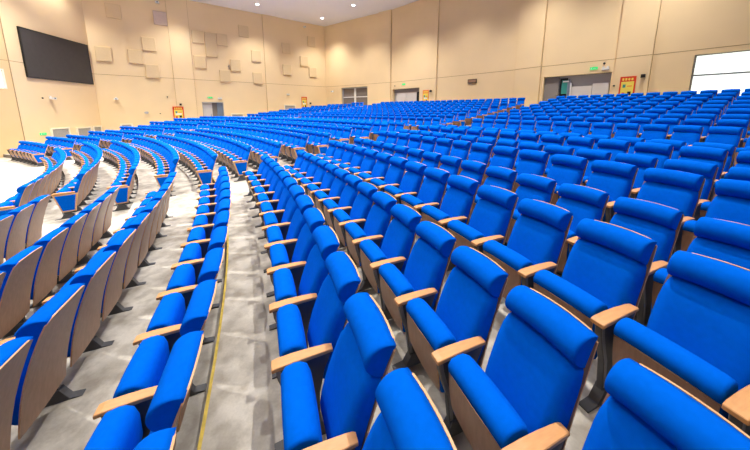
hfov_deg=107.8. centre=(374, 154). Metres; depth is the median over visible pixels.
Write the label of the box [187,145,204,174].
seat
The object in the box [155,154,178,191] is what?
seat
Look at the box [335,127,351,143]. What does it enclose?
seat
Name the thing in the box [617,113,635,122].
seat
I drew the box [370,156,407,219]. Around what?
seat
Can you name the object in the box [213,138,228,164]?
seat
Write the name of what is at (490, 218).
cushion
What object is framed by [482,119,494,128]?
seat
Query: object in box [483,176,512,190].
cushion
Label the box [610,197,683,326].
seat
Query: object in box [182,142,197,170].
seat
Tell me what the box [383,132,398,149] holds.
seat
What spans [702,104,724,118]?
seat
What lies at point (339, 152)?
cushion
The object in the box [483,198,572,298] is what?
seat
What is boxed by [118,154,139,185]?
seat
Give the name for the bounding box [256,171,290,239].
seat
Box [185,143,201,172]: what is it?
seat
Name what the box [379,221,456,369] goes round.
seat
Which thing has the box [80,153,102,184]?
seat
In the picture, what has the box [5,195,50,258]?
seat
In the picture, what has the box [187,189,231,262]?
seat
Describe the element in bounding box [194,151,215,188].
seat
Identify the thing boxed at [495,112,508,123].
seat
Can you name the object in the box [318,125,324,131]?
seat
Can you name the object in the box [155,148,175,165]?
seat
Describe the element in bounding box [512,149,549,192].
seat
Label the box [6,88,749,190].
seats
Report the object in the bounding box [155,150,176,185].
seat
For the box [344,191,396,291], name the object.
seat
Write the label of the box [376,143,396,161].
seat
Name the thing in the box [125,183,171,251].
seat
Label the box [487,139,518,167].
seat
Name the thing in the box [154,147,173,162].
seat
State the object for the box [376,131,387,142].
seat
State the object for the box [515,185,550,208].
seat back
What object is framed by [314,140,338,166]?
seat
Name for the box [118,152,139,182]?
seat
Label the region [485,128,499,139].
seat
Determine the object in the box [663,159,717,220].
seat
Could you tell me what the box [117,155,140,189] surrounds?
seat
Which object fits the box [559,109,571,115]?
seat
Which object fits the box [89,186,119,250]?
seat
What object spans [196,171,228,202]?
seat
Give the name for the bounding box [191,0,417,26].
ceiling
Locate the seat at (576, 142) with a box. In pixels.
[567,136,594,155]
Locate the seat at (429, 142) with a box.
[420,136,436,162]
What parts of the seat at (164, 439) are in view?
backrest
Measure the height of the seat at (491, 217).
1.079 m
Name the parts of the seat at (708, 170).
armrest, backrest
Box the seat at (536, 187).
[505,173,556,242]
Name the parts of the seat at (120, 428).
backrest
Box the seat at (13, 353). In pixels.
[0,336,32,449]
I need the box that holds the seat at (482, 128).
[471,127,484,136]
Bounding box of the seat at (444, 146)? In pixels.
[422,138,453,161]
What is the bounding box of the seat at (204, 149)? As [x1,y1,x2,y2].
[191,148,209,180]
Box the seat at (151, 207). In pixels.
[97,200,159,288]
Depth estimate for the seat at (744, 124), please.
6.29 m
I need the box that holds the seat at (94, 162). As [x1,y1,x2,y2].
[69,161,98,200]
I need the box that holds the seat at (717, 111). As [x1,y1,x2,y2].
[696,108,721,125]
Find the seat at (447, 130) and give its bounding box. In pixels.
[440,127,453,134]
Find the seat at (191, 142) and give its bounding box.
[180,141,194,168]
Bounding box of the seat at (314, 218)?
[267,208,324,330]
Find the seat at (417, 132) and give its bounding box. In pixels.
[409,130,420,141]
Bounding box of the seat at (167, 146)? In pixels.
[153,145,171,160]
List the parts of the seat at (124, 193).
panel, fabric panel, backrest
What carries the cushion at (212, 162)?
on the seat at (205, 176)
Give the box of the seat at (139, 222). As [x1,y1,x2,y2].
[74,212,149,317]
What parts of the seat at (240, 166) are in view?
panel, fabric panel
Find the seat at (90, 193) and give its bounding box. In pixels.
[73,159,100,195]
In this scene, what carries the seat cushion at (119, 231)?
on the seat at (151, 207)
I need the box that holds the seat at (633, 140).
[615,137,645,153]
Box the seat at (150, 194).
[140,172,177,226]
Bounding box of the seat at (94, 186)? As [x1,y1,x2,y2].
[78,155,102,187]
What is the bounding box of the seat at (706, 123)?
[684,118,712,141]
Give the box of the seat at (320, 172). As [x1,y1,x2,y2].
[300,159,329,194]
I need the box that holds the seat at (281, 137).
[272,131,286,156]
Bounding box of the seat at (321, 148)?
[313,133,330,153]
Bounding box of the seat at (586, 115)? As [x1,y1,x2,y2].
[579,113,594,121]
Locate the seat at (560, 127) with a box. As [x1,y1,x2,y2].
[552,121,570,134]
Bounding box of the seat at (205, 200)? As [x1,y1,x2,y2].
[194,176,229,212]
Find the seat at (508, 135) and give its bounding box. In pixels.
[492,131,517,156]
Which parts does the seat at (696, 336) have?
backrest, armrest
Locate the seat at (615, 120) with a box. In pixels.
[607,117,626,137]
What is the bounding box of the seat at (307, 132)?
[305,130,310,140]
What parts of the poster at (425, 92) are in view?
printed panel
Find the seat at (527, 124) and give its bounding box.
[517,120,536,137]
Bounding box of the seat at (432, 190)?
[401,167,449,221]
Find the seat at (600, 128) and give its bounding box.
[584,122,614,136]
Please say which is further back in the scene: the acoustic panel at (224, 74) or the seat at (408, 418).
the acoustic panel at (224, 74)
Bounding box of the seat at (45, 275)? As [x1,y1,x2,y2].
[2,227,68,337]
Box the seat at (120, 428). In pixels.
[84,331,203,449]
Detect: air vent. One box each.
[50,127,70,137]
[76,127,91,135]
[92,126,102,131]
[120,124,132,129]
[231,114,243,116]
[284,105,295,109]
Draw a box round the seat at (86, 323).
[0,251,115,407]
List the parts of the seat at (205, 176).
panel, fabric panel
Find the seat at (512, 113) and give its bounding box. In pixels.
[507,112,520,124]
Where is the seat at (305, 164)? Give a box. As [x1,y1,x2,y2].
[288,153,313,177]
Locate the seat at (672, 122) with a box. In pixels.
[655,118,679,139]
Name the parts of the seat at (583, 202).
armrest, backrest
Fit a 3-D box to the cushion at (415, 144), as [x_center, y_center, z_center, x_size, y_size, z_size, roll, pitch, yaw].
[1.029,-0.108,7.544,0.272,0.580,0.468,-5,11,-29]
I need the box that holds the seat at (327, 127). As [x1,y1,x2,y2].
[324,125,330,132]
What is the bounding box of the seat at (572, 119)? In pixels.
[568,116,584,132]
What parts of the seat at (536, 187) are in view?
backrest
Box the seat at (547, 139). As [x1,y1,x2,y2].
[541,134,564,151]
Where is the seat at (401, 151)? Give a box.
[390,145,409,165]
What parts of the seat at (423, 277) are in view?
armrest, backrest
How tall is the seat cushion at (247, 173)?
0.433 m
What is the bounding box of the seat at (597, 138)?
[585,134,610,149]
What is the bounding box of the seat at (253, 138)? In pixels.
[248,136,256,162]
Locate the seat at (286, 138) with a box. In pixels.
[277,131,290,159]
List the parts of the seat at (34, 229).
backrest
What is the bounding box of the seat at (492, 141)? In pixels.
[467,137,496,159]
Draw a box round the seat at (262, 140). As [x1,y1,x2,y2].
[251,138,266,167]
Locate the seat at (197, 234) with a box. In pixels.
[180,199,231,282]
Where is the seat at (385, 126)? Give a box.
[373,123,389,140]
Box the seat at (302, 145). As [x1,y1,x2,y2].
[290,134,308,158]
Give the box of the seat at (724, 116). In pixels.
[721,114,749,119]
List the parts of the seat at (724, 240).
backrest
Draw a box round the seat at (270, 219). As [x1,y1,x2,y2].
[262,185,304,272]
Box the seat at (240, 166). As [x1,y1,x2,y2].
[232,145,251,181]
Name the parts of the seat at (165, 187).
backrest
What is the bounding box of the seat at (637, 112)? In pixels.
[626,109,644,116]
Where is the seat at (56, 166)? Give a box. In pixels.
[48,165,60,202]
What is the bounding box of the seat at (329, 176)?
[307,164,338,207]
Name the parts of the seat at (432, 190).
armrest, backrest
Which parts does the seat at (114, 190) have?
backrest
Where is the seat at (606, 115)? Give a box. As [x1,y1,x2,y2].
[597,113,614,121]
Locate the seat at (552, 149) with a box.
[544,145,573,176]
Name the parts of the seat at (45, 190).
backrest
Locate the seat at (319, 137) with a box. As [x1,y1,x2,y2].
[307,132,323,154]
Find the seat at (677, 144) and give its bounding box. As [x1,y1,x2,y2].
[650,139,685,158]
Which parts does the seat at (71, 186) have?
backrest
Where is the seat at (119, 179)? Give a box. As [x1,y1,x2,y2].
[110,163,138,205]
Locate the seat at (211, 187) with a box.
[197,166,226,195]
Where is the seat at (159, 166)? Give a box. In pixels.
[155,152,177,189]
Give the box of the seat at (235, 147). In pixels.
[223,141,239,171]
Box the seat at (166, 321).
[133,248,224,395]
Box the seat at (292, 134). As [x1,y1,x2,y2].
[281,132,295,161]
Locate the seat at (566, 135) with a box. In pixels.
[560,133,582,145]
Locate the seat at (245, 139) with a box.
[242,135,248,143]
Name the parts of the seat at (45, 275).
backrest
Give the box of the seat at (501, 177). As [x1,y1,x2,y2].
[468,166,517,244]
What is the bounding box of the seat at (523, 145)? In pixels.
[513,142,543,169]
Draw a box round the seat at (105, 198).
[75,193,111,265]
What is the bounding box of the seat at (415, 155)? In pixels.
[405,148,424,172]
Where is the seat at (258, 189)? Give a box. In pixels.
[254,166,284,227]
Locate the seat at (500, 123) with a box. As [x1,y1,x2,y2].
[494,119,507,140]
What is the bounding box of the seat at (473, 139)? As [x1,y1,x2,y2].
[449,135,477,155]
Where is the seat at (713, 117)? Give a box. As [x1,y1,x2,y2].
[690,114,716,125]
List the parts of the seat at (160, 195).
backrest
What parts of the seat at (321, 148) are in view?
fabric panel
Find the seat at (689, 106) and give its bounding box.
[677,104,697,113]
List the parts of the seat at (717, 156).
backrest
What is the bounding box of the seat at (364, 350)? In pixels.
[281,292,395,449]
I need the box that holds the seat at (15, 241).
[4,203,34,260]
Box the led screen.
[16,26,93,84]
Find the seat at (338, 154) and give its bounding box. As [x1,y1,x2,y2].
[323,142,346,171]
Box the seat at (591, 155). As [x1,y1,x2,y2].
[576,149,611,185]
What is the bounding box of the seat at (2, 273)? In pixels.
[0,271,5,288]
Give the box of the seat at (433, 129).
[429,126,440,132]
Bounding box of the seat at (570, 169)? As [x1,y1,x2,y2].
[547,154,587,204]
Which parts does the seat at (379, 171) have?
armrest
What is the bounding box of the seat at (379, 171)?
[358,152,392,204]
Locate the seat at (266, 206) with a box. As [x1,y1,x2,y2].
[259,177,297,253]
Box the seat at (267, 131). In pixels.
[264,129,270,138]
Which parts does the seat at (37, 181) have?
backrest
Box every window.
[0,69,6,88]
[342,87,366,105]
[689,50,749,95]
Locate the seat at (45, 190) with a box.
[17,171,53,194]
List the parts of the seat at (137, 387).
armrest, backrest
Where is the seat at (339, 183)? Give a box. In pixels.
[314,168,349,225]
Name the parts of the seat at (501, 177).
backrest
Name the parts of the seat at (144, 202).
backrest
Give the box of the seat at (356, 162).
[339,146,366,169]
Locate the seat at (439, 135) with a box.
[432,132,445,147]
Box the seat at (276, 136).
[269,130,280,140]
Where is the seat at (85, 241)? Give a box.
[57,202,101,283]
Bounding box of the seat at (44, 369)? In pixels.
[11,283,84,439]
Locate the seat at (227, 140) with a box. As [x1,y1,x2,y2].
[216,139,232,166]
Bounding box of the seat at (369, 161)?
[348,149,378,192]
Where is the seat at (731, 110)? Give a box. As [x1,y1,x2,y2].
[716,108,749,125]
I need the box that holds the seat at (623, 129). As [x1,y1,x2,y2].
[611,123,639,138]
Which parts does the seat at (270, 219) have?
armrest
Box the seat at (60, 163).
[50,162,62,198]
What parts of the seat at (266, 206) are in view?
armrest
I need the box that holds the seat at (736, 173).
[699,167,749,217]
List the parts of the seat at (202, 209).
armrest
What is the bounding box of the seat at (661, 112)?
[647,109,667,117]
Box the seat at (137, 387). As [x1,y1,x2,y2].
[93,279,216,439]
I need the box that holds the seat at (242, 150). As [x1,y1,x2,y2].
[229,144,247,177]
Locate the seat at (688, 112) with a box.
[670,108,692,118]
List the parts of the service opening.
door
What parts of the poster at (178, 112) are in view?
printed panel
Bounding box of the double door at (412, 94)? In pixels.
[394,88,418,102]
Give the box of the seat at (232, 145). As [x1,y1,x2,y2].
[219,140,236,168]
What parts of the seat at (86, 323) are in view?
armrest, backrest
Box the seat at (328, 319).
[271,251,360,449]
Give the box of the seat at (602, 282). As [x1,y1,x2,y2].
[533,218,656,412]
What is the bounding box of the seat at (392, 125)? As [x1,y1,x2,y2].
[387,122,396,137]
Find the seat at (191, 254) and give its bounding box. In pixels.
[171,210,230,308]
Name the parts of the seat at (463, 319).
armrest, backrest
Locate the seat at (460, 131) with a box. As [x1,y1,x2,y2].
[453,128,466,139]
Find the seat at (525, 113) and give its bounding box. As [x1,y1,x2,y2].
[520,112,532,125]
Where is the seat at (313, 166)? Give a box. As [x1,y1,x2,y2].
[294,156,321,184]
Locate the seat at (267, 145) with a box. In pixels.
[254,139,271,163]
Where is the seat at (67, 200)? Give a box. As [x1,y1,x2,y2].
[51,171,88,220]
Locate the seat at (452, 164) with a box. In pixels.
[422,155,462,203]
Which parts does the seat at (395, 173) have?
armrest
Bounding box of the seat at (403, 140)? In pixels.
[394,133,410,153]
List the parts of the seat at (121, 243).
armrest, backrest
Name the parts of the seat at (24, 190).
fabric panel, backrest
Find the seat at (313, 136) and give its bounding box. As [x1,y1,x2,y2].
[306,131,317,152]
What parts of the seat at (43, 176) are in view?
backrest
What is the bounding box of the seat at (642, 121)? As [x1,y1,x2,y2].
[630,117,651,137]
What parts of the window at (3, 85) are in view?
glass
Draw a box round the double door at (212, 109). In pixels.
[202,102,223,116]
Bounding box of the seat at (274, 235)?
[264,195,313,296]
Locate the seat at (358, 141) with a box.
[354,138,363,146]
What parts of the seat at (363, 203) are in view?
armrest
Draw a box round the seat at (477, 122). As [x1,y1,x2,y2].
[471,118,482,127]
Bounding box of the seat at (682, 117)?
[663,113,686,124]
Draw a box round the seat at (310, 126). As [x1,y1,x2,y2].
[307,124,313,130]
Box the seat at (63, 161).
[43,160,64,193]
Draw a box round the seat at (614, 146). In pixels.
[597,139,630,160]
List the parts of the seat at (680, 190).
backrest, armrest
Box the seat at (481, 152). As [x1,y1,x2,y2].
[458,142,493,174]
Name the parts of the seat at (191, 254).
armrest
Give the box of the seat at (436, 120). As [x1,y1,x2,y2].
[428,117,440,130]
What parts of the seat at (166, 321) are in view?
armrest, backrest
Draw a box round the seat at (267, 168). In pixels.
[248,158,274,209]
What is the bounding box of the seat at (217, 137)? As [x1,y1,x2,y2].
[207,136,221,147]
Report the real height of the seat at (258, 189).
1.079 m
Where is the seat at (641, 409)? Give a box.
[582,358,749,449]
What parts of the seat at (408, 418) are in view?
backrest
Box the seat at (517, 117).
[506,115,521,128]
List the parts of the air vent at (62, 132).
louvre panel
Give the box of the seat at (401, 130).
[397,129,409,140]
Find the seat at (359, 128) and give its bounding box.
[349,125,362,144]
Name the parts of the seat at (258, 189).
armrest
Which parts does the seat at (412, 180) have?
armrest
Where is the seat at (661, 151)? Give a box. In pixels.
[634,142,673,168]
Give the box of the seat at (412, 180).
[384,161,426,203]
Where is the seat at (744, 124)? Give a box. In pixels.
[705,119,749,147]
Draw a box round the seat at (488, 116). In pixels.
[481,115,496,126]
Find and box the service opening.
[543,73,611,100]
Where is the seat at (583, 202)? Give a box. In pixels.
[556,183,608,271]
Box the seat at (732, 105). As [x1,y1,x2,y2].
[729,104,749,108]
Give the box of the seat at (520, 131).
[516,130,535,140]
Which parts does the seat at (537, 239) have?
armrest, backrest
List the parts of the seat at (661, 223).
backrest, armrest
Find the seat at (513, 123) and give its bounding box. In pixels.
[507,119,521,130]
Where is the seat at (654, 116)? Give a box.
[639,113,659,123]
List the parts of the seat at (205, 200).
armrest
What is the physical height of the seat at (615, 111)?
1.079 m
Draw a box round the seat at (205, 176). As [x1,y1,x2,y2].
[196,153,217,183]
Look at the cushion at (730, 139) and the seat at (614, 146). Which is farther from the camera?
the cushion at (730, 139)
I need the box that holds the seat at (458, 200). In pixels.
[421,175,478,270]
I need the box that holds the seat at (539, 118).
[534,116,550,130]
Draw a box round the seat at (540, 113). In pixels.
[534,112,546,120]
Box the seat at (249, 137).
[246,135,252,144]
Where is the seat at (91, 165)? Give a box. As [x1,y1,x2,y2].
[64,164,96,205]
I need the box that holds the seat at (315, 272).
[269,225,339,378]
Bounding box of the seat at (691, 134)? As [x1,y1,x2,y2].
[670,125,703,145]
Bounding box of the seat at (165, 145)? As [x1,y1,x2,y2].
[152,144,169,173]
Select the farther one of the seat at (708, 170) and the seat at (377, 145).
the seat at (377, 145)
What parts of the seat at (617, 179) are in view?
armrest, backrest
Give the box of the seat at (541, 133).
[537,131,557,143]
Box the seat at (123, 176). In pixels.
[113,160,139,198]
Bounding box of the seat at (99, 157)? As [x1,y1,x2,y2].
[76,156,101,191]
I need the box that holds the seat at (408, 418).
[362,367,456,449]
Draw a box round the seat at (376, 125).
[369,122,380,139]
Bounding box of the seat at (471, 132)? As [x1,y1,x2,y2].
[467,129,481,142]
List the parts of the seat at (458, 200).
armrest, backrest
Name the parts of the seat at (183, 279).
armrest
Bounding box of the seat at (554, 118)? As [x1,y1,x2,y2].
[551,116,566,131]
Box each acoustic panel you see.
[94,46,112,61]
[104,2,121,19]
[127,49,143,63]
[141,37,156,51]
[145,64,159,77]
[152,10,167,25]
[191,30,203,43]
[193,55,205,68]
[204,32,217,57]
[216,33,227,46]
[219,70,230,81]
[230,59,240,70]
[238,25,248,37]
[251,50,260,61]
[253,72,262,83]
[282,43,290,53]
[283,64,291,74]
[300,56,307,66]
[307,36,314,46]
[309,67,316,76]
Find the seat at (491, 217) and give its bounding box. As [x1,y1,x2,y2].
[447,185,517,252]
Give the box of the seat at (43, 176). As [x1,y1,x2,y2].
[9,174,48,197]
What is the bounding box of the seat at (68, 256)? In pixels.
[30,213,87,307]
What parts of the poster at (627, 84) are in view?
printed panel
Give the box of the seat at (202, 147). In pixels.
[189,146,207,177]
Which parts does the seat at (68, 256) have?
backrest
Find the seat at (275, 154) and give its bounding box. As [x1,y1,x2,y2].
[263,142,281,161]
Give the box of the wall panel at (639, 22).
[612,0,660,95]
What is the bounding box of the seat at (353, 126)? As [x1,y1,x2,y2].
[349,125,356,134]
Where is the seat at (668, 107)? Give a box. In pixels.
[655,105,673,113]
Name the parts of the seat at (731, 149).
backrest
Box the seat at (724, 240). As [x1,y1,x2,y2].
[650,217,749,313]
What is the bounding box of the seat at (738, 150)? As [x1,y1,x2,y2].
[733,132,749,166]
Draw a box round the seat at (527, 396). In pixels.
[448,285,598,449]
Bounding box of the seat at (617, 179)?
[586,160,637,222]
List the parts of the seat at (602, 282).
armrest, backrest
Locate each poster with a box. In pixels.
[172,107,183,117]
[301,97,306,106]
[423,90,428,100]
[618,76,636,95]
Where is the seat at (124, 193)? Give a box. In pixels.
[107,166,137,211]
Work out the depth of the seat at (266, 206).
4.40 m
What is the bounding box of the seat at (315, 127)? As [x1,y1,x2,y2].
[312,124,318,130]
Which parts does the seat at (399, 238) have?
armrest, backrest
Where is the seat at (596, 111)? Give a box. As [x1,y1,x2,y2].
[590,109,604,116]
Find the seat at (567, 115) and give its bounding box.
[563,113,577,120]
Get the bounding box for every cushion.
[0,201,13,206]
[0,280,6,300]
[4,222,13,257]
[6,195,17,200]
[11,346,34,424]
[13,194,22,206]
[25,211,33,242]
[30,254,42,299]
[56,187,70,192]
[57,235,67,274]
[60,269,81,289]
[63,183,75,187]
[67,294,83,356]
[73,180,81,192]
[77,221,85,255]
[84,405,142,449]
[86,246,105,264]
[101,261,113,312]
[106,229,123,244]
[110,181,121,186]
[113,335,169,397]
[121,216,135,228]
[125,174,132,185]
[131,206,144,216]
[139,198,151,206]
[145,191,156,197]
[146,292,185,331]
[166,263,195,290]
[169,163,176,172]
[178,242,201,262]
[187,227,205,241]
[192,214,207,226]
[196,205,209,214]
[198,196,209,204]
[200,184,209,189]
[200,190,209,196]
[203,154,209,163]
[207,159,214,170]
[213,176,219,188]
[214,181,219,194]
[214,188,219,202]
[214,195,219,211]
[228,144,234,151]
[231,145,238,153]
[234,147,241,155]
[238,148,245,157]
[242,150,249,160]
[245,171,253,175]
[248,175,257,180]
[251,180,260,186]
[254,186,264,193]
[257,161,266,174]
[257,193,268,201]
[258,142,265,149]
[260,165,270,178]
[260,201,273,211]
[262,144,269,151]
[263,212,277,225]
[264,169,275,184]
[266,225,282,242]
[267,145,274,153]
[268,174,280,191]
[270,243,289,266]
[272,147,279,156]
[272,180,285,199]
[273,268,296,301]
[276,188,291,209]
[276,304,306,356]
[281,196,298,222]
[281,361,321,449]
[282,135,289,142]
[286,208,305,239]
[287,136,295,143]
[288,169,298,173]
[291,223,315,276]
[293,137,300,145]
[293,156,303,168]
[294,173,304,178]
[298,139,306,147]
[298,244,327,321]
[299,159,310,176]
[300,178,311,184]
[306,163,318,176]
[307,183,319,206]
[307,274,345,378]
[308,135,316,141]
[312,167,326,182]
[314,136,322,143]
[314,190,328,216]
[320,171,335,195]
[320,323,380,449]
[321,137,328,145]
[323,198,339,230]
[325,146,336,158]
[329,177,345,203]
[330,129,336,135]
[330,160,341,163]
[333,148,344,159]
[333,209,351,245]
[335,130,343,136]
[338,184,357,215]
[339,163,350,168]
[341,150,353,165]
[342,131,350,138]
[344,222,367,265]
[348,167,361,173]
[350,153,363,169]
[350,192,372,229]
[354,129,362,135]
[358,172,373,179]
[359,239,386,292]
[360,156,375,174]
[361,130,369,137]
[362,412,395,449]
[363,203,390,248]
[370,178,387,186]
[371,160,388,180]
[372,147,381,152]
[376,135,386,142]
[379,126,387,130]
[379,263,414,331]
[381,218,414,273]
[382,149,393,155]
[384,165,403,188]
[384,185,404,194]
[386,137,396,144]
[394,152,406,158]
[396,138,407,146]
[399,170,422,197]
[401,194,424,206]
[403,237,447,308]
[406,298,455,392]
[407,140,420,148]
[407,155,420,162]
[417,177,444,208]
[420,142,434,151]
[421,205,450,220]
[422,159,438,167]
[434,144,450,155]
[435,266,497,363]
[439,164,458,175]
[440,186,473,223]
[447,220,484,241]
[448,353,527,448]
[450,147,468,160]
[459,169,482,186]
[468,150,489,164]
[468,198,511,243]
[474,194,479,202]
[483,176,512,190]
[483,240,533,284]
[485,312,583,433]
[489,154,514,168]
[494,123,505,129]
[500,137,515,140]
[507,124,519,130]
[507,214,564,264]
[512,209,520,219]
[515,159,545,175]
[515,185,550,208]
[517,139,536,149]
[521,124,534,130]
[533,270,607,359]
[536,125,550,131]
[541,141,561,151]
[546,153,553,168]
[547,164,583,185]
[552,126,568,133]
[554,185,559,198]
[556,197,602,231]
[561,238,646,308]
[565,230,575,261]
[567,144,591,155]
[571,127,589,135]
[582,176,588,183]
[582,395,677,449]
[584,159,593,176]
[586,172,632,200]
[591,128,611,135]
[593,142,597,149]
[597,147,626,160]
[603,199,611,221]
[608,122,618,130]
[610,213,675,261]
[612,317,737,419]
[614,129,637,137]
[628,145,633,153]
[633,166,646,187]
[634,151,669,168]
[635,123,646,132]
[636,181,698,216]
[640,130,666,139]
[647,276,749,390]
[650,268,667,313]
[665,124,675,134]
[670,132,700,144]
[671,149,679,158]
[679,156,723,179]
[680,220,696,249]
[686,237,749,269]
[696,125,709,136]
[700,176,712,199]
[700,201,710,210]
[705,134,739,147]
[705,195,749,224]
[723,155,731,171]
[729,126,746,138]
[733,148,744,166]
[735,163,749,167]
[744,137,749,147]
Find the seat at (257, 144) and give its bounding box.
[249,137,261,165]
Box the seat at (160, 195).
[113,191,166,267]
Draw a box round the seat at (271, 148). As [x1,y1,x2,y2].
[259,141,276,161]
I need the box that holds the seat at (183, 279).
[156,226,227,344]
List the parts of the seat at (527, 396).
armrest, backrest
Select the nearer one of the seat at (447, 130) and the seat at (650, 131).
the seat at (650, 131)
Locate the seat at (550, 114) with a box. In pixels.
[548,113,561,120]
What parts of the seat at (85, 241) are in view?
backrest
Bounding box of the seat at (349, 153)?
[330,144,355,165]
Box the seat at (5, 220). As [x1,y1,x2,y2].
[0,214,13,264]
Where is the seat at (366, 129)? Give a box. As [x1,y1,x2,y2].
[355,126,371,144]
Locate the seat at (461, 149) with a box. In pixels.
[438,140,471,167]
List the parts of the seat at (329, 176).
armrest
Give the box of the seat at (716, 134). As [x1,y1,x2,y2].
[705,126,743,167]
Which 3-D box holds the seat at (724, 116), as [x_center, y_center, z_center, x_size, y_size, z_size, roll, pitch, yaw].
[9.006,-0.494,6.937,0.641,1.079,0.545,-4,10,-23]
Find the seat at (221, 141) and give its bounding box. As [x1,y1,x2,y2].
[210,137,225,162]
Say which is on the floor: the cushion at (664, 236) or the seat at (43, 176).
the seat at (43, 176)
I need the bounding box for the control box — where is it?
[468,79,476,82]
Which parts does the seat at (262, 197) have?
armrest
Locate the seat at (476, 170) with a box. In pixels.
[442,160,486,223]
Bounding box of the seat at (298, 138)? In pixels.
[285,133,301,163]
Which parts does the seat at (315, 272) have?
armrest, backrest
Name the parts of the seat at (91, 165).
backrest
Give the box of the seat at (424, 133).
[420,131,432,144]
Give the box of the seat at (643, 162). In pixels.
[615,153,657,198]
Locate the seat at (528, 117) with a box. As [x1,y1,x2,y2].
[519,115,535,129]
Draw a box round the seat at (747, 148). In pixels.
[724,146,749,178]
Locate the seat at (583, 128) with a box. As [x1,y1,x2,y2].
[571,122,591,136]
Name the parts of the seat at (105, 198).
backrest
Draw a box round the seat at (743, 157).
[712,151,749,198]
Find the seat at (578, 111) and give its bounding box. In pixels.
[574,109,587,115]
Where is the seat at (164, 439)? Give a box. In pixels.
[133,427,175,449]
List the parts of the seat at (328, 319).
armrest, backrest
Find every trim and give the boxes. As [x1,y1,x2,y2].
[0,0,747,140]
[165,0,197,117]
[197,178,228,449]
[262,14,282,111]
[378,9,391,102]
[420,0,439,101]
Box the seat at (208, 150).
[193,149,212,184]
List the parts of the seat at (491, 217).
armrest, backrest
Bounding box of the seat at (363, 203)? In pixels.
[333,182,377,264]
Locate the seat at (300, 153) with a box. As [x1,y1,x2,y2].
[283,150,306,171]
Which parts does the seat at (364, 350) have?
armrest, backrest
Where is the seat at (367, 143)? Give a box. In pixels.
[362,139,373,148]
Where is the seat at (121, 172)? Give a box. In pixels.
[115,158,140,193]
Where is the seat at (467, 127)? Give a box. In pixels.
[458,126,470,134]
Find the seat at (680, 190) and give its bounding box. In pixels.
[636,168,705,255]
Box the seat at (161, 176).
[154,156,179,196]
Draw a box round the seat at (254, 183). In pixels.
[251,161,279,217]
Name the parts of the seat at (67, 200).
armrest, panel, fabric panel, backrest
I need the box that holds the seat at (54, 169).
[47,167,57,205]
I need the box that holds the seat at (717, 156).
[678,146,727,201]
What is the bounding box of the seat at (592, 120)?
[587,117,604,133]
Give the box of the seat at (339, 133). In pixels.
[329,126,343,140]
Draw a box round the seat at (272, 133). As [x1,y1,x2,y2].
[268,129,274,139]
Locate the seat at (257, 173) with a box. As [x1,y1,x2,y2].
[242,155,269,202]
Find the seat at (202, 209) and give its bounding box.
[191,182,230,223]
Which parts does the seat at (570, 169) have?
backrest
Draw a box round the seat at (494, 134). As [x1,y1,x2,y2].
[482,130,498,138]
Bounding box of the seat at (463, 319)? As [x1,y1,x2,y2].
[406,246,508,437]
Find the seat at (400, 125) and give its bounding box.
[389,122,404,132]
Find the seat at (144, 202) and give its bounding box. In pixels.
[134,177,174,237]
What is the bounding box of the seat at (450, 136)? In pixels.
[434,134,460,150]
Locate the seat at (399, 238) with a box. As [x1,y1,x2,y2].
[359,204,421,319]
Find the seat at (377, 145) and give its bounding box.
[365,141,383,156]
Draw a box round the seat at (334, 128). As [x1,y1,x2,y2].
[328,126,337,146]
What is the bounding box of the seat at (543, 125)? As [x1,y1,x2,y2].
[536,120,552,133]
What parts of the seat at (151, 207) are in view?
backrest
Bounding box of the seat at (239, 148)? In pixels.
[226,142,244,174]
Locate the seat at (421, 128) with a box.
[418,125,429,131]
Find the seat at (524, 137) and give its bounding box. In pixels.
[517,133,539,150]
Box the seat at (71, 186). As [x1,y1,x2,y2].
[58,167,93,211]
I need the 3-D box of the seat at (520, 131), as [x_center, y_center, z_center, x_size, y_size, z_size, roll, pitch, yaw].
[4.011,-0.138,7.516,0.641,1.079,0.545,-5,10,-27]
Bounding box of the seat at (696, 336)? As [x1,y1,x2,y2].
[612,250,749,435]
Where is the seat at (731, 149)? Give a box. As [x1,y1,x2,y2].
[692,142,735,178]
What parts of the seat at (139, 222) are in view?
armrest, backrest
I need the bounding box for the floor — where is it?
[0,114,636,449]
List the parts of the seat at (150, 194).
backrest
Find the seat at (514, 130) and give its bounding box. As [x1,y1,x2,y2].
[495,129,516,145]
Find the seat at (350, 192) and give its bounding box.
[323,174,362,247]
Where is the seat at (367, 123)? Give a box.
[366,122,373,130]
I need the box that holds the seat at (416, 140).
[407,134,422,157]
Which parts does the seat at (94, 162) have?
backrest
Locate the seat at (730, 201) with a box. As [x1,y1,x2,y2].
[680,179,749,250]
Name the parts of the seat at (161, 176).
fabric panel, panel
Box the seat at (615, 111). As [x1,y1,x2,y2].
[607,109,623,116]
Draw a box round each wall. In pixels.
[0,0,326,142]
[0,24,23,157]
[324,0,749,108]
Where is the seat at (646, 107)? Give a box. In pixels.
[634,105,651,112]
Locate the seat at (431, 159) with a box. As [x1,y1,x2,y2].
[422,151,441,176]
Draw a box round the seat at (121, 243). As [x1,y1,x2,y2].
[42,228,135,352]
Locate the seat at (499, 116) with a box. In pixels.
[493,115,508,127]
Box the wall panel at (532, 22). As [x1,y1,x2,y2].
[513,0,547,106]
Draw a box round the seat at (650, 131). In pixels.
[640,124,669,141]
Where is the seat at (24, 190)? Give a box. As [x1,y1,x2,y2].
[0,182,33,215]
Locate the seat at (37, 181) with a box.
[0,178,41,202]
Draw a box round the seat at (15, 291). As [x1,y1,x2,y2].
[0,245,42,338]
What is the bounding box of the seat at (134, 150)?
[118,150,137,179]
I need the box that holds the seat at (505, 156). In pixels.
[482,146,518,184]

